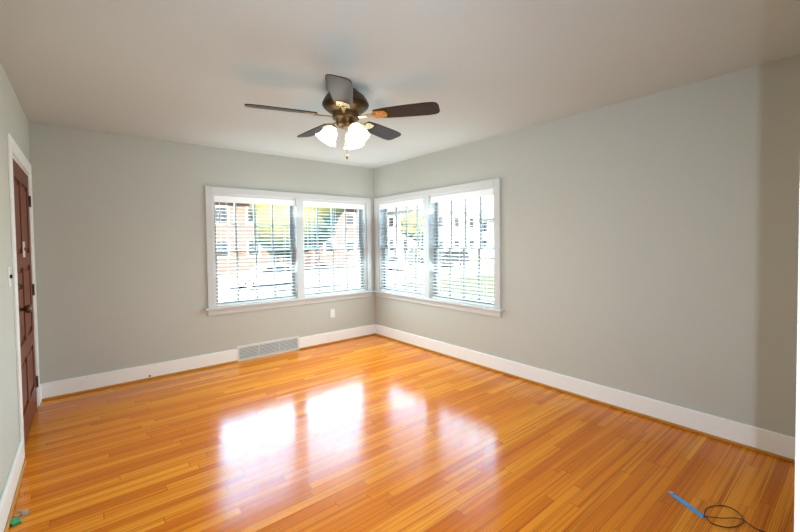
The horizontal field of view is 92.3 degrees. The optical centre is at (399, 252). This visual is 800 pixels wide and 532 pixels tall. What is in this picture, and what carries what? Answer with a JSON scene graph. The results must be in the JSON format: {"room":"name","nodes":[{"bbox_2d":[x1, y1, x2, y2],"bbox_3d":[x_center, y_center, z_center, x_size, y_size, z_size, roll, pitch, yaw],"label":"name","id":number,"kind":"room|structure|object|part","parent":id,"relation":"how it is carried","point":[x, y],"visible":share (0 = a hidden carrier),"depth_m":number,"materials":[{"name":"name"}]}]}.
{"room":"empty living room","nodes":[
{"label":"empty living room","id":0,"kind":"room"},
{"bbox_2d":[0,62,37,497],"bbox_3d":[-1.188,0.136,0.773,0.160,2.440,6.560,-2,2,-39],"label":"wall","id":1,"kind":"structure","parent":0,"point":[14,122],"depth_m":2.22,"materials":[{"name":"grey paint"}]},
{"bbox_2d":[7,267,12,286],"bbox_3d":[-2.283,0.140,2.254,0.016,0.115,0.070,-2,2,-39],"label":"light switch","id":2,"kind":"object","parent":1,"relation":"attached to","point":[10,276],"visible":1,"depth_m":2.24,"materials":[{"name":"beige plastic"}]},
{"bbox_2d":[0,384,41,531],"bbox_3d":[-1.719,1.264,1.623,0.030,0.150,4.571,-2,2,-39],"label":"baseboard","id":3,"kind":"structure","parent":1,"relation":"attached to","point":[9,495],"depth_m":2.04,"materials":[{"name":"white wood"}]},
{"bbox_2d":[7,133,40,458],"bbox_3d":[-2.829,0.289,2.799,0.172,2.060,1.210,-2,2,-39],"label":"door frame","id":4,"kind":"structure","parent":1,"relation":"attached to","point":[15,150],"depth_m":2.43,"materials":[{"name":"white wood"}]},
{"bbox_2d":[13,159,37,446],"bbox_3d":[-2.767,0.336,2.860,0.106,1.932,0.996,-2,2,-39],"label":"door leaf","id":5,"kind":"structure","parent":1,"relation":"in","point":[25,296],"depth_m":2.83,"materials":[{"name":"brown wood"}]},
{"bbox_3d":[-2.774,0.336,2.878,0.094,1.614,0.958,-2,2,-39],"label":"door hardware","id":6,"kind":"part","parent":5,"relation":"part of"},
{"bbox_2d":[29,122,375,383],"bbox_3d":[-1.839,0.035,4.579,3.970,2.440,0.160,-2,2,-39],"label":"wall","id":7,"kind":"structure","parent":0,"point":[119,220],"depth_m":3.85,"materials":[{"name":"grey paint"}]},
{"bbox_2d":[41,324,375,400],"bbox_3d":[-1.764,1.181,4.538,3.650,0.150,0.030,-2,2,-39],"label":"baseboard","id":8,"kind":"structure","parent":7,"relation":"attached to","point":[70,386],"depth_m":3.97,"materials":[{"name":"white wood"}]},
{"bbox_2d":[237,336,298,361],"bbox_3d":[-1.591,1.162,4.689,0.760,0.175,0.014,-2,2,-39],"label":"air vent","id":9,"kind":"object","parent":7,"relation":"in","point":[261,349],"visible":0.98,"depth_m":4.67,"materials":[{"name":"metal"}]},
{"bbox_2d":[205,186,372,315],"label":"window","id":10,"kind":"structure","parent":7,"relation":"in","point":[300,299],"depth_m":4.88,"materials":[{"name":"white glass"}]},
{"bbox_3d":[-1.345,-0.056,5.006,1.950,1.155,0.038,-2,2,-39],"label":"glass","id":11,"kind":"part","parent":10,"relation":"part of","materials":[{"name":"clear glass"}]},
{"bbox_3d":[-1.345,-0.048,5.006,2.016,1.250,0.064,-2,2,-39],"label":"window sash","id":12,"kind":"part","parent":10,"relation":"part of","materials":[{"name":"white wood"}]},
{"bbox_2d":[214,195,364,305],"bbox_3d":[-1.297,-0.048,4.948,2.010,1.245,0.066,-2,2,-39],"label":"window blind","id":13,"kind":"object","parent":10,"relation":"attached to","point":[247,200],"visible":0.81,"depth_m":4.79,"materials":[{"name":"white plastic"}]},
{"bbox_2d":[212,193,366,306],"bbox_3d":[-1.342,-0.046,5.003,2.054,1.293,0.190,-2,2,-39],"label":"window frame","id":14,"kind":"structure","parent":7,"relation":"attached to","point":[363,225],"depth_m":4.94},
{"bbox_2d":[330,309,334,317],"bbox_3d":[-0.920,0.825,5.236,0.070,0.114,0.007,-2,2,-39],"label":"electrical outlet plate","id":15,"kind":"object","parent":7,"relation":"attached to","point":[332,313],"visible":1,"depth_m":5.23,"materials":[{"name":"beige plastic"}]},
{"bbox_2d":[0,0,799,168],"bbox_3d":[0.221,-1.188,2.003,3.970,0.100,6.720,-2,2,-39],"label":"ceiling","id":16,"kind":"structure","parent":0,"point":[200,72],"depth_m":2.28,"materials":[{"name":"paint"}]},
{"bbox_2d":[244,74,439,158],"bbox_3d":[-0.415,-0.905,2.757,1.287,0.492,1.236,-2,2,-39],"label":"ceiling fan","id":17,"kind":"object","parent":16,"relation":"hanging from","point":[345,104],"visible":1,"depth_m":2.64,"materials":[{"name":"brown wood"}]},
{"bbox_3d":[-0.384,-1.016,2.719,0.328,0.268,0.328,-2,2,-39],"label":"motor","id":18,"kind":"part","parent":17,"relation":"part of","materials":[{"name":"gold metal"}]},
{"bbox_2d":[8,335,794,531],"bbox_3d":[0.253,1.341,2.075,3.970,0.080,6.720,-2,2,-39],"label":"floor","id":19,"kind":"structure","parent":0,"point":[374,433],"depth_m":2.42,"materials":[{"name":"brown wood"}]},
{"bbox_2d":[10,510,29,526],"bbox_3d":[-1.914,1.325,1.935,0.070,0.012,0.143,-2,2,-39],"label":"ring","id":20,"kind":"object","parent":19,"relation":"on","point":[16,520],"visible":0.98,"depth_m":1.90,"materials":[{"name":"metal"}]},
{"bbox_2d":[667,491,765,531],"bbox_3d":[1.646,1.283,1.890,0.324,0.009,0.536,-2,2,-39],"label":"lanyard","id":21,"kind":"object","parent":19,"relation":"on","point":[689,506],"visible":1,"depth_m":1.90,"materials":[{"name":"fabric"}]},
{"bbox_2d":[373,54,799,436],"bbox_3d":[1.762,0.030,3.181,0.160,2.440,6.560,-2,2,-39],"label":"wall","id":22,"kind":"structure","parent":0,"point":[650,246],"depth_m":2.88,"materials":[{"name":"grey paint"}]},
{"bbox_2d":[378,186,493,297],"bbox_3d":[0.413,-0.064,4.854,0.190,1.293,2.054,-2,2,-39],"label":"liner","id":23,"kind":"object","parent":22,"relation":"attached to","point":[381,216],"visible":0.25,"depth_m":4.81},
{"bbox_2d":[373,178,503,317],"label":"window","id":24,"kind":"structure","parent":22,"relation":"in","point":[496,310],"depth_m":4.69,"materials":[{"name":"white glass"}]},
{"bbox_2d":[379,188,493,306],"bbox_3d":[0.359,-0.065,4.809,0.066,1.245,2.010,-2,2,-39],"label":"window blind","id":25,"kind":"object","parent":24,"relation":"attached to","point":[468,195],"visible":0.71,"depth_m":4.58,"materials":[{"name":"white plastic"}]},
{"bbox_3d":[0.417,-0.066,4.857,0.064,1.250,2.016,-2,2,-39],"label":"window sash","id":26,"kind":"part","parent":24,"relation":"part of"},
{"bbox_3d":[0.417,-0.074,4.857,0.038,1.155,1.950,-2,2,-39],"label":"glass","id":27,"kind":"part","parent":24,"relation":"part of","materials":[{"name":"clear glass"}]},
{"bbox_2d":[375,324,794,462],"bbox_3d":[1.084,1.163,3.912,0.030,0.150,4.571,-2,2,-39],"label":"baseboard","id":28,"kind":"structure","parent":22,"relation":"attached to","point":[770,443],"depth_m":3.04,"materials":[{"name":"white wood"}]},
{"bbox_3d":[1.158,0.102,0.911,3.650,2.440,0.140,-2,2,-39],"label":"wall","id":29,"kind":"structure","parent":0,"visible":0},
{"bbox_2d":[794,194,799,531],"bbox_3d":[0.239,0.295,0.163,1.110,2.120,0.180,-2,2,-39],"label":"trim","id":30,"kind":"structure","parent":29,"relation":"attached to","point":[797,487],"depth_m":0.52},
{"label":"outside","id":31,"kind":"structure","parent":0,"visible":0},
{"bbox_2d":[218,254,493,299],"bbox_3d":[4.568,0.871,49.245,210.000,0.850,210.000,-2,2,-39],"label":"lawn","id":32,"kind":"structure","parent":31,"point":[443,280],"depth_m":25.91,"materials":[{"name":"green plant"}]},
{"bbox_2d":[215,202,267,273],"bbox_3d":[-20.877,-3.082,38.714,12.300,10.000,10.800,-2,2,-39],"label":"building","id":33,"kind":"structure","parent":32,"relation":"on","point":[225,207],"depth_m":36.55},
{"bbox_2d":[249,210,279,263],"bbox_3d":[-10.701,-1.606,33.845,4.540,7.070,5.400,-2,2,-39],"label":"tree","id":34,"kind":"object","parent":32,"relation":"on","point":[277,261],"depth_m":33.93,"materials":[{"name":"green plant"}]},
{"bbox_2d":[249,204,343,258],"bbox_3d":[-4.736,-0.618,18.344,4.669,5.816,4.461,-2,2,-39],"label":"tree","id":35,"kind":"object","parent":32,"relation":"on","point":[263,209],"depth_m":16.31,"materials":[{"name":"green plant"}]},
{"bbox_2d":[283,209,359,266],"bbox_3d":[-9.120,-3.543,49.603,9.300,10.000,10.800,-2,2,-39],"label":"building","id":36,"kind":"structure","parent":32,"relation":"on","point":[352,240],"depth_m":45.21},
{"bbox_2d":[312,225,336,271],"bbox_3d":[-7.808,-1.551,37.117,3.668,6.699,4.273,-2,2,-39],"label":"tree","id":37,"kind":"object","parent":32,"relation":"on","point":[334,233],"depth_m":37.00,"materials":[{"name":"green plant"}]},
{"bbox_2d":[218,261,493,299],"bbox_3d":[10.269,1.548,42.293,210.000,0.350,12.800,-2,2,-39],"label":"ground","id":38,"kind":"structure","parent":32,"relation":"on","point":[466,275],"depth_m":25.70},
{"bbox_2d":[400,213,422,264],"bbox_3d":[2.037,-1.635,44.984,3.984,6.168,3.883,-2,2,-39],"label":"tree","id":39,"kind":"object","parent":32,"relation":"on","point":[410,217],"depth_m":43.90,"materials":[{"name":"green plant"}]},
{"bbox_2d":[388,200,478,262],"bbox_3d":[2.932,-4.040,58.151,13.800,10.200,12.800,-2,2,-39],"label":"house","id":40,"kind":"structure","parent":32,"relation":"on","point":[456,211],"depth_m":53.50,"materials":[{"name":"white"}]},
{"bbox_2d":[470,201,493,257],"bbox_3d":[17.895,-4.192,69.082,12.800,9.500,12.800,-2,2,-39],"label":"house","id":41,"kind":"structure","parent":32,"relation":"on","point":[485,214],"depth_m":63.85,"materials":[{"name":"white"}]},
{"bbox_2d":[218,264,493,293],"bbox_3d":[10.270,1.558,42.293,210.000,0.330,7.000,-2,2,-39],"label":"road","id":42,"kind":"structure","parent":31,"point":[328,280],"depth_m":29.29,"materials":[{"name":"grey asphalt"}]},
{"bbox_2d":[226,264,309,289],"bbox_3d":[-8.201,1.438,24.099,4.600,1.400,1.830,-2,2,-39],"label":"car","id":43,"kind":"object","parent":42,"relation":"on","point":[254,279],"depth_m":23.20,"materials":[{"name":"white metal"}]},
{"bbox_2d":[358,257,407,270],"bbox_3d":[-1.520,1.020,35.750,4.500,1.400,1.830,-2,2,-39],"label":"car","id":44,"kind":"object","parent":42,"relation":"on","point":[393,263],"depth_m":35.72,"materials":[{"name":"grey metal"}]},
{"bbox_2d":[419,250,469,267],"bbox_3d":[4.774,0.607,40.756,5.600,1.780,1.980,-2,2,-39],"label":"pickup","id":45,"kind":"object","parent":42,"relation":"on","point":[456,255],"depth_m":40.08,"materials":[{"name":"white metal"}]}
]}

